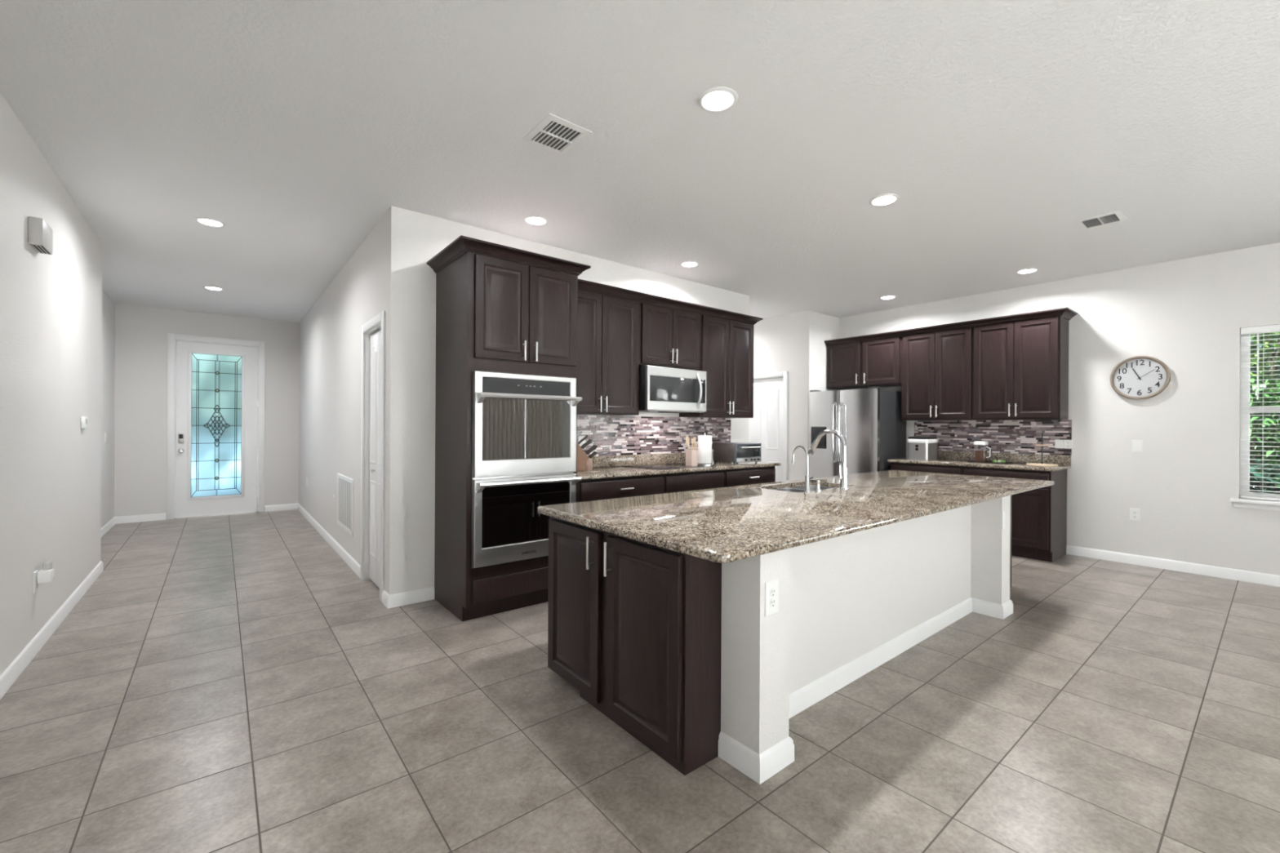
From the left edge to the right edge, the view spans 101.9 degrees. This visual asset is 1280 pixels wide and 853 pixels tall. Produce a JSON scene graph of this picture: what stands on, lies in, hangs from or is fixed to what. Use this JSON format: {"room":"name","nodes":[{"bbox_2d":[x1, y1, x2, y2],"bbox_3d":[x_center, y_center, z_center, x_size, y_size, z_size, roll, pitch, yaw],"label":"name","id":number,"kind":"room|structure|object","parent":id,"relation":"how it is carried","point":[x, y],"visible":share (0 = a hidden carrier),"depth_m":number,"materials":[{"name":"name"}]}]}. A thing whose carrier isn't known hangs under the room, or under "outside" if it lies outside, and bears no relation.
{"room":"kitchen","nodes":[
{"label":"kitchen","id":0,"kind":"room"},
{"bbox_2d":[0,91,102,675],"bbox_3d":[-1.464,-0.138,0.218,0.395,2.840,10.780,0,0,-39],"label":"wall","id":1,"kind":"structure","parent":0,"point":[51,305],"depth_m":3.01,"materials":[{"name":"white paint"}]},
{"bbox_2d":[32,569,38,594],"bbox_3d":[-3.393,0.871,2.919,0.009,0.118,0.074,0,0,-39],"label":"wall outlet","id":2,"kind":"object","parent":1,"relation":"attached to","point":[35,585],"visible":0.99,"depth_m":2.90,"materials":[{"name":"white plastic"}]},
{"bbox_2d":[36,560,54,583],"bbox_3d":[-3.379,0.827,2.956,0.058,0.114,0.070,0,0,-39],"label":"plug","id":3,"kind":"object","parent":2,"relation":"attached to","point":[46,575],"visible":1,"depth_m":2.94,"materials":[{"name":"white plastic"}]},
{"bbox_2d":[27,216,52,254],"bbox_3d":[-3.320,-1.054,2.879,0.054,0.148,0.210,0,0,-39],"label":"door chime","id":4,"kind":"object","parent":1,"relation":"attached to","point":[39,233],"visible":1,"depth_m":2.81,"materials":[{"name":"grey plastic"}]},
{"bbox_2d":[0,512,165,699],"bbox_3d":[-3.383,1.225,2.893,0.495,0.092,10.145,0,0,-39],"label":"baseboard","id":5,"kind":"structure","parent":1,"relation":"attached to","point":[19,664],"depth_m":3.27,"materials":[{"name":"white wood"}]},
{"bbox_2d":[80,417,88,428],"bbox_3d":[-4.178,-0.028,3.907,0.022,0.090,0.120,0,0,-39],"label":"thermostat","id":6,"kind":"object","parent":1,"relation":"attached to","point":[84,420],"visible":1,"depth_m":3.87,"materials":[{"name":"white plastic"}]},
{"bbox_2d":[101,288,115,527],"bbox_3d":[-5.881,-0.162,5.484,0.145,2.840,2.965,0,0,-39],"label":"wall","id":7,"kind":"structure","parent":0,"point":[108,395],"depth_m":6.29,"materials":[{"name":"white paint"}]},
{"bbox_2d":[114,302,299,519],"bbox_3d":[-6.051,-0.163,7.330,2.200,2.840,0.120,0,0,-39],"label":"wall","id":8,"kind":"structure","parent":0,"point":[140,411],"depth_m":6.96,"materials":[{"name":"white paint"}]},
{"bbox_2d":[166,333,265,519],"bbox_3d":[-5.978,0.001,7.364,1.070,2.513,0.160,0,0,-39],"label":"door","id":9,"kind":"structure","parent":8,"relation":"in","point":[215,423],"depth_m":7.34,"materials":[{"name":"white wood"}]},
{"bbox_2d":[298,205,409,594],"bbox_3d":[-3.214,-0.148,6.022,0.700,2.840,5.482,0,0,-39],"label":"wall","id":10,"kind":"structure","parent":0,"point":[375,280],"depth_m":4.64,"materials":[{"name":"white paint"}]},
{"bbox_2d":[264,502,359,577],"bbox_3d":[-3.939,1.222,6.022,0.417,0.092,4.579,0,0,-39],"label":"baseboard","id":11,"kind":"structure","parent":10,"relation":"attached to","point":[353,564],"depth_m":6.00,"materials":[{"name":"white wood"}]},
{"bbox_2d":[337,473,353,536],"bbox_3d":[-2.821,0.730,4.963,0.012,0.510,0.780,0,0,-39],"label":"air vent","id":12,"kind":"object","parent":10,"relation":"in","point":[344,484],"visible":1,"depth_m":4.93,"materials":[{"name":"white plastic"}]},
{"bbox_2d":[360,311,385,601],"bbox_3d":[-2.057,0.216,4.114,0.136,2.125,0.745,0,0,-39],"label":"door","id":13,"kind":"structure","parent":10,"relation":"in","point":[373,331],"depth_m":4.19,"materials":[{"name":"white wood"}]},
{"bbox_2d":[407,210,749,591],"bbox_3d":[-1.146,-0.136,6.121,3.801,2.840,3.037,0,0,-39],"label":"wall","id":14,"kind":"structure","parent":0,"point":[428,235],"depth_m":3.84,"materials":[{"name":"white paint"}]},
{"bbox_2d":[382,586,435,608],"bbox_3d":[-1.701,1.235,3.818,0.322,0.092,0.170,0,0,-39],"label":"baseboard","id":15,"kind":"structure","parent":14,"relation":"attached to","point":[389,601],"depth_m":3.74,"materials":[{"name":"white wood"}]},
{"bbox_2d":[577,289,639,415],"bbox_3d":[-0.418,-0.621,4.521,0.861,1.033,0.360,0,0,-39],"label":"upper cabinet","id":16,"kind":"object","parent":14,"relation":"attached to","point":[608,326],"visible":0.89,"depth_m":4.45,"materials":[{"name":"brown wood"}]},
{"bbox_2d":[577,279,763,324],"bbox_3d":[0.242,-1.158,5.046,2.543,0.068,0.373,0,0,-39],"label":"crown molding","id":17,"kind":"structure","parent":16,"relation":"attached to","point":[583,285],"depth_m":4.82,"materials":[{"name":"brown wood"}]},
{"bbox_2d":[577,414,730,456],"bbox_3d":[0.084,0.088,5.157,2.446,0.374,0.008,0,0,-39],"label":"tile backsplash","id":18,"kind":"structure","parent":14,"relation":"attached to","point":[613,435],"depth_m":5.13,"materials":[{"name":"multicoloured tile"}]},
{"bbox_2d":[577,435,585,448],"bbox_3d":[-0.520,0.142,4.659,0.074,0.118,0.009,0,0,-39],"label":"wall outlet","id":19,"kind":"object","parent":18,"relation":"attached to","point":[580,437],"visible":0.42,"depth_m":4.65,"materials":[{"name":"white plastic"}]},
{"bbox_2d":[639,302,700,370],"bbox_3d":[0.222,-0.846,5.037,0.780,0.575,0.360,0,0,-39],"label":"upper cabinet","id":20,"kind":"object","parent":14,"relation":"attached to","point":[668,337],"visible":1,"depth_m":4.90,"materials":[{"name":"brown wood"}]},
{"bbox_2d":[639,365,706,413],"bbox_3d":[0.248,-0.339,4.990,0.752,0.412,0.471,0,0,-39],"label":"microwave","id":21,"kind":"object","parent":20,"relation":"attached to","point":[661,389],"visible":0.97,"depth_m":4.80,"materials":[{"name":"silver metal"}]},
{"bbox_2d":[679,314,753,417],"bbox_3d":[0.848,-0.614,5.543,0.830,1.033,0.360,0,0,-39],"label":"upper cabinet","id":22,"kind":"object","parent":14,"relation":"attached to","point":[726,346],"visible":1,"depth_m":5.41,"materials":[{"name":"brown wood"}]},
{"bbox_2d":[0,0,1279,323],"bbox_3d":[0.618,-1.607,3.780,8.300,0.120,14.015,0,0,-39],"label":"ceiling","id":23,"kind":"structure","parent":0,"point":[997,126],"depth_m":2.73,"materials":[{"name":"white paint"}]},
{"bbox_2d":[194,217,226,226],"bbox_3d":[-3.292,-1.559,3.982,0.190,0.017,0.190,0,0,-39],"label":"recessed light","id":24,"kind":"object","parent":23,"relation":"in","point":[204,220],"visible":1,"depth_m":3.96,"materials":[{"name":"white plastic"}]},
{"bbox_2d":[202,285,224,290],"bbox_3d":[-4.852,-1.568,5.912,0.190,0.017,0.190,0,0,-39],"label":"recessed light","id":25,"kind":"object","parent":23,"relation":"in","point":[210,287],"visible":1,"depth_m":5.88,"materials":[{"name":"white plastic"}]},
{"bbox_2d":[523,215,548,225],"bbox_3d":[-0.783,-1.546,3.915,0.190,0.017,0.190,0,0,-39],"label":"recessed light","id":26,"kind":"object","parent":23,"relation":"in","point":[531,220],"visible":1,"depth_m":3.89,"materials":[{"name":"white plastic"}]},
{"bbox_2d":[521,113,591,155],"bbox_3d":[-0.445,-1.546,2.772,0.251,0.012,0.303,0,0,-39],"label":"ceiling vent","id":27,"kind":"object","parent":23,"relation":"in","point":[554,134],"visible":1,"depth_m":2.76,"materials":[{"name":"white plastic"}]},
{"bbox_2d":[680,260,699,267],"bbox_3d":[0.472,-1.539,4.945,0.190,0.017,0.190,0,0,-39],"label":"recessed light","id":28,"kind":"object","parent":23,"relation":"in","point":[690,264],"visible":1,"depth_m":4.92,"materials":[{"name":"white plastic"}]},
{"bbox_2d":[697,86,737,112],"bbox_3d":[0.368,-1.539,2.462,0.190,0.017,0.190,0,0,-39],"label":"recessed light","id":29,"kind":"object","parent":23,"relation":"in","point":[720,99],"visible":1,"depth_m":2.44,"materials":[{"name":"white plastic"}]},
{"bbox_2d":[868,193,899,206],"bbox_3d":[1.659,-1.532,3.532,0.190,0.017,0.190,0,0,-39],"label":"recessed light","id":30,"kind":"object","parent":23,"relation":"in","point":[882,200],"visible":1,"depth_m":3.51,"materials":[{"name":"white plastic"}]},
{"bbox_2d":[879,295,897,299],"bbox_3d":[2.940,-1.525,6.162,0.190,0.017,0.190,0,0,-39],"label":"recessed light","id":31,"kind":"object","parent":23,"relation":"in","point":[885,297],"visible":1,"depth_m":6.13,"materials":[{"name":"white plastic"}]},
{"bbox_2d":[1015,267,1039,274],"bbox_3d":[3.800,-1.520,5.100,0.190,0.017,0.190,0,0,-39],"label":"recessed light","id":32,"kind":"object","parent":23,"relation":"in","point":[1029,270],"visible":1,"depth_m":5.07,"materials":[{"name":"white plastic"}]},
{"bbox_2d":[1074,209,1127,229],"bbox_3d":[3.413,-1.525,3.849,0.265,0.012,0.252,0,0,-39],"label":"ceiling vent","id":33,"kind":"object","parent":23,"relation":"in","point":[1117,215],"visible":1,"depth_m":3.83,"materials":[{"name":"white plastic"}]},
{"bbox_2d":[0,509,1279,852],"bbox_3d":[0.602,1.343,3.780,8.300,0.100,14.015,0,0,-39],"label":"floor","id":34,"kind":"structure","parent":0,"point":[230,683],"depth_m":2.19,"materials":[{"name":"tile"}]},
{"bbox_2d":[426,235,591,622],"bbox_3d":[-0.975,0.041,3.853,0.977,2.488,0.703,0,0,-39],"label":"tall cabinet","id":35,"kind":"object","parent":34,"relation":"on","point":[501,308],"visible":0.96,"depth_m":3.57,"materials":[{"name":"brown wood"}]},
{"bbox_2d":[471,370,582,568],"bbox_3d":[-0.758,0.283,3.583,0.767,1.285,0.130,0,0,-39],"label":"double wall oven","id":36,"kind":"object","parent":35,"relation":"attached to","point":[524,433],"visible":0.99,"depth_m":3.55,"materials":[{"name":"silver metal"}]},
{"bbox_2d":[576,474,662,502],"bbox_3d":[-0.320,0.846,4.420,0.901,0.884,0.650,0,0,-39],"label":"drawer","id":37,"kind":"object","parent":34,"relation":"on","point":[587,490],"visible":0.26,"depth_m":4.17,"materials":[{"name":"brown wood"}]},
{"bbox_2d":[547,515,721,775],"bbox_3d":[-0.101,0.867,2.359,0.255,0.844,1.020,0,0,-39],"label":"base cabinet","id":38,"kind":"object","parent":34,"relation":"on","point":[634,626],"visible":0.98,"depth_m":2.09,"materials":[{"name":"brown wood"}]},
{"bbox_2d":[662,469,724,493],"bbox_3d":[0.333,0.850,4.948,0.775,0.884,0.650,0,0,-39],"label":"base cabinet","id":39,"kind":"object","parent":34,"relation":"on","point":[690,481],"visible":0.03,"depth_m":4.70,"materials":[{"name":"brown wood"}]},
{"bbox_2d":[724,466,775,487],"bbox_3d":[0.946,0.853,5.443,0.800,0.884,0.650,0,0,-39],"label":"base cabinet","id":40,"kind":"object","parent":34,"relation":"on","point":[747,476],"visible":0.22,"depth_m":5.19,"materials":[{"name":"brown wood"}]},
{"bbox_2d":[576,453,780,479],"bbox_3d":[0.306,0.342,4.934,2.513,0.130,0.637,0,0,-39],"label":"countertop","id":41,"kind":"structure","parent":40,"relation":"on","point":[606,466],"depth_m":4.86,"materials":[{"name":"stone"}]},
{"bbox_2d":[577,443,592,471],"bbox_3d":[-0.499,0.254,4.382,0.175,0.234,0.110,0,0,-21],"label":"knife block","id":42,"kind":"object","parent":41,"relation":"on","point":[584,463],"visible":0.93,"depth_m":4.33,"materials":[{"name":"brown wood"}]},
{"bbox_2d":[577,434,588,444],"bbox_3d":[-0.481,0.112,4.389,0.099,0.096,0.022,0,0,-21],"label":"kitchen knife","id":43,"kind":"object","parent":42,"relation":"on","point":[587,435],"visible":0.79,"depth_m":4.38,"materials":[{"name":"grey"}]},
{"bbox_2d":[580,438,591,448],"bbox_3d":[-0.464,0.150,4.427,0.099,0.096,0.022,0,0,-21],"label":"kitchen knife","id":44,"kind":"object","parent":42,"relation":"in","point":[589,439],"visible":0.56,"depth_m":4.42,"materials":[{"name":"grey"}]},
{"bbox_2d":[582,439,592,449],"bbox_3d":[-0.442,0.150,4.371,0.099,0.096,0.022,0,0,-21],"label":"kitchen knife","id":45,"kind":"object","parent":42,"relation":"in","point":[591,440],"visible":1,"depth_m":4.36,"materials":[{"name":"grey"}]},
{"bbox_2d":[586,444,597,455],"bbox_3d":[-0.403,0.200,4.380,0.099,0.096,0.022,0,0,-21],"label":"kitchen knife","id":46,"kind":"object","parent":42,"relation":"in","point":[596,446],"visible":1,"depth_m":4.37,"materials":[{"name":"grey"}]},
{"bbox_2d":[623,462,715,470],"bbox_3d":[0.287,0.373,4.901,0.740,0.007,0.510,0,0,-39],"label":"cooktop","id":47,"kind":"object","parent":41,"relation":"in","point":[672,465],"visible":0.97,"depth_m":4.82,"materials":[{"name":"black ceramic"}]},
{"bbox_2d":[685,449,697,466],"bbox_3d":[0.490,0.300,4.936,0.088,0.155,0.088,0,0,-39],"label":"utensil holder","id":48,"kind":"object","parent":41,"relation":"on","point":[691,455],"visible":0.89,"depth_m":4.90,"materials":[{"name":"beige ceramic"}]},
{"bbox_2d":[685,440,689,450],"bbox_3d":[0.458,0.248,4.910,0.074,0.234,0.012,0,0,-39],"label":"wooden utensil","id":49,"kind":"object","parent":48,"relation":"in","point":[687,443],"visible":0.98,"depth_m":4.90,"materials":[{"name":"beige wood"}]},
{"bbox_2d":[693,437,696,449],"bbox_3d":[0.506,0.233,4.909,0.040,0.264,0.041,0,0,-39],"label":"wooden utensil","id":50,"kind":"object","parent":48,"relation":"in","point":[694,438],"visible":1,"depth_m":4.90,"materials":[{"name":"beige wood"}]},
{"bbox_2d":[697,432,713,465],"bbox_3d":[0.636,0.221,5.098,0.160,0.315,0.161,0,0,-39],"label":"paper towel holder","id":51,"kind":"object","parent":41,"relation":"on","point":[704,433],"visible":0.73,"depth_m":5.04,"materials":[{"name":"silver metal"}]},
{"bbox_2d":[697,435,711,463],"bbox_3d":[0.636,0.223,5.098,0.136,0.270,0.136,0,0,-39],"label":"paper towel roll","id":52,"kind":"object","parent":51,"relation":"on","point":[704,442],"visible":1,"depth_m":5.04,"materials":[{"name":"white paper"}]},
{"bbox_2d":[711,442,761,463],"bbox_3d":[1.038,0.278,5.516,0.410,0.205,0.367,0,0,-39],"label":"toaster oven","id":53,"kind":"object","parent":41,"relation":"on","point":[735,452],"visible":1,"depth_m":5.40,"materials":[{"name":"silver metal"}]},
{"bbox_2d":[807,386,906,487],"bbox_3d":[2.754,0.418,6.676,0.850,1.775,0.930,0,0,-39],"label":"refrigerator","id":54,"kind":"object","parent":34,"relation":"on","point":[872,427],"visible":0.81,"depth_m":6.37,"materials":[{"name":"grey metal"}]},
{"bbox_2d":[890,462,962,475],"bbox_3d":[3.428,0.867,6.053,0.647,0.884,0.770,0,0,-39],"label":"base cabinet","id":55,"kind":"object","parent":34,"relation":"on","point":[951,469],"visible":0.03,"depth_m":5.85,"materials":[{"name":"brown wood"}]},
{"bbox_2d":[887,450,1071,471],"bbox_3d":[3.683,0.360,5.752,0.634,0.130,1.585,0,0,-39],"label":"countertop","id":56,"kind":"structure","parent":55,"relation":"on","point":[1020,461],"depth_m":5.62,"materials":[{"name":"stone"}]},
{"bbox_2d":[907,436,937,460],"bbox_3d":[3.343,0.256,6.169,0.346,0.274,0.274,0,0,-39],"label":"toaster","id":57,"kind":"object","parent":56,"relation":"on","point":[919,448],"visible":0.99,"depth_m":6.04,"materials":[{"name":"silver metal"}]},
{"bbox_2d":[966,460,1013,463],"bbox_3d":[3.830,0.390,5.694,0.200,0.012,0.400,0,0,-39],"label":"serving tray","id":58,"kind":"object","parent":56,"relation":"on","point":[997,462],"visible":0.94,"depth_m":5.64,"materials":[{"name":"black plastic"}]},
{"bbox_2d":[973,440,991,462],"bbox_3d":[3.785,0.277,5.735,0.114,0.226,0.152,0,0,-39],"label":"jar","id":59,"kind":"object","parent":58,"relation":"on","point":[980,455],"visible":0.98,"depth_m":5.71,"materials":[{"name":"brown"}]},
{"bbox_2d":[1026,433,1057,466],"bbox_3d":[4.119,0.232,5.323,0.259,0.330,0.260,0,0,-39],"label":"stand","id":60,"kind":"object","parent":56,"relation":"on","point":[1042,445],"visible":1,"depth_m":5.31,"materials":[{"name":"beige wood"}]},
{"bbox_2d":[1009,494,1012,587],"bbox_3d":[2.439,0.882,4.403,0.722,0.843,1.001,0,0,-39],"label":"base cabinet","id":61,"kind":"object","parent":34,"relation":"on","point":[1011,526],"visible":0.02,"depth_m":4.23,"materials":[{"name":"brown wood"}]},
{"bbox_2d":[962,466,1066,562],"bbox_3d":[3.911,0.870,5.455,0.647,0.884,0.766,0,0,-39],"label":"base cabinet","id":62,"kind":"object","parent":34,"relation":"on","point":[1039,516],"visible":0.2,"depth_m":5.13,"materials":[{"name":"brown wood"}]},
{"bbox_2d":[753,310,839,488],"bbox_3d":[1.609,-0.121,8.336,0.860,2.840,3.055,0,0,-39],"label":"wall","id":63,"kind":"structure","parent":0,"point":[794,344],"depth_m":7.07,"materials":[{"name":"white paint"}]},
{"bbox_2d":[748,371,787,488],"bbox_3d":[1.790,0.270,7.494,0.152,2.060,0.855,0,0,-39],"label":"door","id":64,"kind":"structure","parent":63,"relation":"in","point":[768,427],"depth_m":7.37,"materials":[{"name":"white"}]},
{"bbox_2d":[720,495,1010,754],"bbox_3d":[1.424,0.876,2.880,2.769,0.844,0.287,0,0,-39],"label":"wall","id":65,"kind":"structure","parent":0,"point":[842,598],"depth_m":2.57,"materials":[{"name":"white paint"}]},
{"bbox_2d":[764,578,778,616],"bbox_3d":[0.492,0.637,1.935,0.080,0.125,0.009,0,0,-39],"label":"wall outlet","id":66,"kind":"object","parent":65,"relation":"attached to","point":[771,587],"visible":1,"depth_m":1.93,"materials":[{"name":"white plastic"}]},
{"bbox_2d":[769,587,775,596],"bbox_3d":[0.494,0.617,1.933,0.033,0.033,0.002,0,0,-39],"label":"receptacle","id":67,"kind":"object","parent":66,"relation":"attached to","point":[772,590],"depth_m":1.93,"materials":[{"name":"white plastic"}]},
{"bbox_2d":[769,598,775,607],"bbox_3d":[0.494,0.656,1.933,0.033,0.033,0.002,0,0,-39],"label":"receptacle","id":68,"kind":"object","parent":66,"relation":"attached to","point":[772,601],"depth_m":1.93,"materials":[{"name":"white plastic"}]},
{"bbox_2d":[718,597,1013,784],"bbox_3d":[1.458,1.251,2.835,2.800,0.095,0.202,0,0,-39],"label":"baseboard","id":69,"kind":"structure","parent":65,"relation":"attached to","point":[760,767],"depth_m":2.53,"materials":[{"name":"white wood"}]},
{"bbox_2d":[1001,511,1004,529],"bbox_3d":[2.477,0.639,3.541,0.045,0.120,0.006,0,0,-39],"label":"wall outlet","id":70,"kind":"object","parent":65,"relation":"attached to","point":[1003,512],"visible":1,"depth_m":3.53,"materials":[{"name":"white plastic"}]},
{"bbox_2d":[839,242,1279,575],"bbox_3d":[5.459,-0.100,4.183,0.150,2.840,8.245,0,0,-39],"label":"wall","id":71,"kind":"structure","parent":0,"point":[1188,315],"depth_m":4.83,"materials":[{"name":"white paint"}]},
{"bbox_2d":[826,336,902,389],"bbox_3d":[2.984,-0.816,6.828,0.377,0.595,1.005,0,0,-39],"label":"upper cabinet","id":72,"kind":"object","parent":71,"relation":"attached to","point":[865,364],"visible":0.98,"depth_m":6.70,"materials":[{"name":"brown wood"}]},
{"bbox_2d":[824,307,1077,346],"bbox_3d":[3.490,-1.130,6.197,0.390,0.068,2.620,0,0,-39],"label":"crown molding","id":73,"kind":"structure","parent":72,"relation":"attached to","point":[1068,313],"depth_m":5.79,"materials":[{"name":"brown wood"}]},
{"bbox_2d":[901,327,978,420],"bbox_3d":[3.542,-0.593,6.136,0.377,1.035,0.772,0,0,-39],"label":"upper cabinet","id":74,"kind":"object","parent":71,"relation":"attached to","point":[937,366],"visible":0.98,"depth_m":6.02,"materials":[{"name":"brown wood"}]},
{"bbox_2d":[914,419,1071,455],"bbox_3d":[3.940,0.112,5.935,0.008,0.368,1.555,0,0,-39],"label":"tile backsplash","id":75,"kind":"structure","parent":71,"relation":"attached to","point":[1014,437],"depth_m":5.81,"materials":[{"name":"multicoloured tile"}]},
{"bbox_2d":[1054,440,1063,448],"bbox_3d":[4.358,0.182,5.402,0.011,0.090,0.070,0,0,-39],"label":"light switch","id":76,"kind":"object","parent":75,"relation":"attached to","point":[1058,443],"visible":1,"depth_m":5.40,"materials":[{"name":"white plastic"}]},
{"bbox_2d":[1063,440,1072,448],"bbox_3d":[4.405,0.182,5.346,0.009,0.090,0.070,0,0,-39],"label":"wall outlet","id":77,"kind":"object","parent":75,"relation":"attached to","point":[1068,444],"visible":1,"depth_m":5.34,"materials":[{"name":"white plastic"}]},
{"bbox_2d":[972,315,1068,420],"bbox_3d":[4.028,-0.590,5.535,0.377,1.035,0.771,0,0,-39],"label":"upper cabinet","id":78,"kind":"object","parent":71,"relation":"attached to","point":[1020,368],"visible":1,"depth_m":5.39,"materials":[{"name":"brown wood"}]},
{"bbox_2d":[1129,507,1140,521],"bbox_3d":[4.724,0.841,4.960,0.009,0.118,0.074,0,0,-39],"label":"wall outlet","id":79,"kind":"object","parent":71,"relation":"attached to","point":[1135,513],"visible":1,"depth_m":4.96,"materials":[{"name":"white plastic"}]},
{"bbox_2d":[1132,440,1142,452],"bbox_3d":[4.735,0.188,4.949,0.011,0.118,0.074,0,0,-39],"label":"light switch","id":80,"kind":"object","parent":71,"relation":"attached to","point":[1137,445],"visible":1,"depth_m":4.95,"materials":[{"name":"white plastic"}]},
{"bbox_2d":[1110,355,1170,399],"bbox_3d":[4.737,-0.461,4.929,0.038,0.416,0.416,0,0,-39],"label":"wall clock","id":81,"kind":"object","parent":71,"relation":"attached to","point":[1138,377],"visible":1,"depth_m":4.93,"materials":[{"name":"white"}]},
{"bbox_2d":[1066,545,1279,586],"bbox_3d":[5.214,1.273,4.348,0.014,0.092,2.600,0,0,-39],"label":"baseboard","id":82,"kind":"structure","parent":71,"relation":"attached to","point":[1178,566],"depth_m":4.72,"materials":[{"name":"white wood"}]},
{"bbox_2d":[1230,328,1279,511],"bbox_3d":[5.461,-0.075,4.130,0.175,1.540,1.010,0,0,-39],"label":"window","id":83,"kind":"structure","parent":71,"relation":"in","point":[1239,503],"depth_m":4.46,"materials":[{"name":"white"}]},
{"bbox_2d":[1240,324,1279,501],"bbox_3d":[5.447,-0.114,4.119,0.063,1.460,0.902,0,0,-39],"label":"window blind","id":84,"kind":"object","parent":83,"relation":"attached to","point":[1271,328],"visible":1,"depth_m":4.37,"materials":[{"name":"white plastic"}]},
{"bbox_3d":[7.780,1.558,19.795,23.000,0.150,39.000,0,0,-39],"label":"ground","id":85,"kind":"structure","parent":0,"visible":0},
{"bbox_2d":[1249,373,1279,493],"bbox_3d":[7.217,0.481,6.099,1.420,2.282,1.469,0,0,-39],"label":"shrub","id":86,"kind":"object","parent":85,"relation":"on","point":[1267,387],"visible":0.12,"depth_m":5.87,"materials":[{"name":"green plant"}]},
{"bbox_2d":[1249,332,1279,474],"bbox_3d":[8.800,-0.740,7.771,2.464,4.566,2.471,0,0,-39],"label":"shrub","id":87,"kind":"object","parent":85,"relation":"on","point":[1277,345],"visible":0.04,"depth_m":7.24,"materials":[{"name":"green plant"}]},
{"bbox_2d":[1249,457,1279,493],"bbox_3d":[5.946,0.943,5.138,1.064,1.337,1.105,0,0,-39],"label":"shrub","id":88,"kind":"object","parent":85,"relation":"on","point":[1254,470],"visible":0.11,"depth_m":4.93,"materials":[{"name":"green plant"}]},
{"bbox_2d":[1249,332,1279,472],"bbox_3d":[11.359,-1.213,9.193,3.136,6.001,3.159,0,0,6],"label":"shrub","id":89,"kind":"object","parent":85,"relation":"on","point":[1253,369],"visible":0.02,"depth_m":8.93,"materials":[{"name":"green plant"}]},
{"bbox_2d":[1249,333,1279,467],"bbox_3d":[14.336,-0.257,11.605,4.760,4.326,4.668,0,0,-43],"label":"shrub","id":90,"kind":"object","parent":85,"relation":"on","point":[1253,346],"visible":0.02,"depth_m":11.32,"materials":[{"name":"green plant"}]},
{"bbox_3d":[0.486,0.871,2.889,1.105,0.843,0.901,0,0,-39],"label":"cabinet","id":91,"kind":"object","parent":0,"visible":0},
{"bbox_2d":[537,470,1053,563],"bbox_3d":[1.380,0.438,3.406,3.908,0.030,1.290,0,0,-39],"label":"countertop","id":92,"kind":"structure","parent":91,"relation":"on","point":[728,524],"depth_m":2.61,"materials":[{"name":"stone"}]},
{"bbox_2d":[791,445,813,493],"bbox_3d":[1.046,0.271,3.349,0.074,0.299,0.136,0,0,-39],"label":"tap","id":93,"kind":"object","parent":92,"relation":"on","point":[807,477],"visible":1,"depth_m":3.30,"materials":[{"name":"silver metal"}]},
{"bbox_2d":[771,484,835,492],"bbox_3d":[1.161,0.548,3.667,0.720,0.190,0.380,0,0,-39],"label":"sink","id":94,"kind":"object","parent":92,"relation":"in","point":[794,489],"visible":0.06,"depth_m":3.87,"materials":[{"name":"grey metal"}]},
{"bbox_2d":[771,488,804,492],"bbox_3d":[1.038,0.548,3.567,0.404,0.190,0.380,0,0,-39],"label":"basin","id":95,"kind":"object","parent":94,"relation":"in","point":[793,490],"depth_m":3.77,"materials":[{"name":"silver metal"}]},
{"bbox_2d":[788,484,835,490],"bbox_3d":[1.321,0.549,3.795,0.310,0.190,0.380,0,0,-39],"label":"basin","id":96,"kind":"object","parent":94,"relation":"in","point":[812,487],"depth_m":3.93,"materials":[{"name":"silver metal"}]},
{"bbox_2d":[809,480,821,492],"bbox_3d":[1.139,0.385,3.392,0.040,0.073,0.091,0,0,-39],"label":"soap dispenser","id":97,"kind":"object","parent":92,"relation":"on","point":[818,482],"visible":0.98,"depth_m":3.36,"materials":[{"name":"silver metal"}]},
{"bbox_2d":[807,429,848,489],"bbox_3d":[1.292,0.220,3.604,0.090,0.404,0.312,0,0,-39],"label":"kitchen faucet","id":98,"kind":"object","parent":92,"relation":"on","point":[842,470],"visible":0.99,"depth_m":3.51,"materials":[{"name":"silver metal"}]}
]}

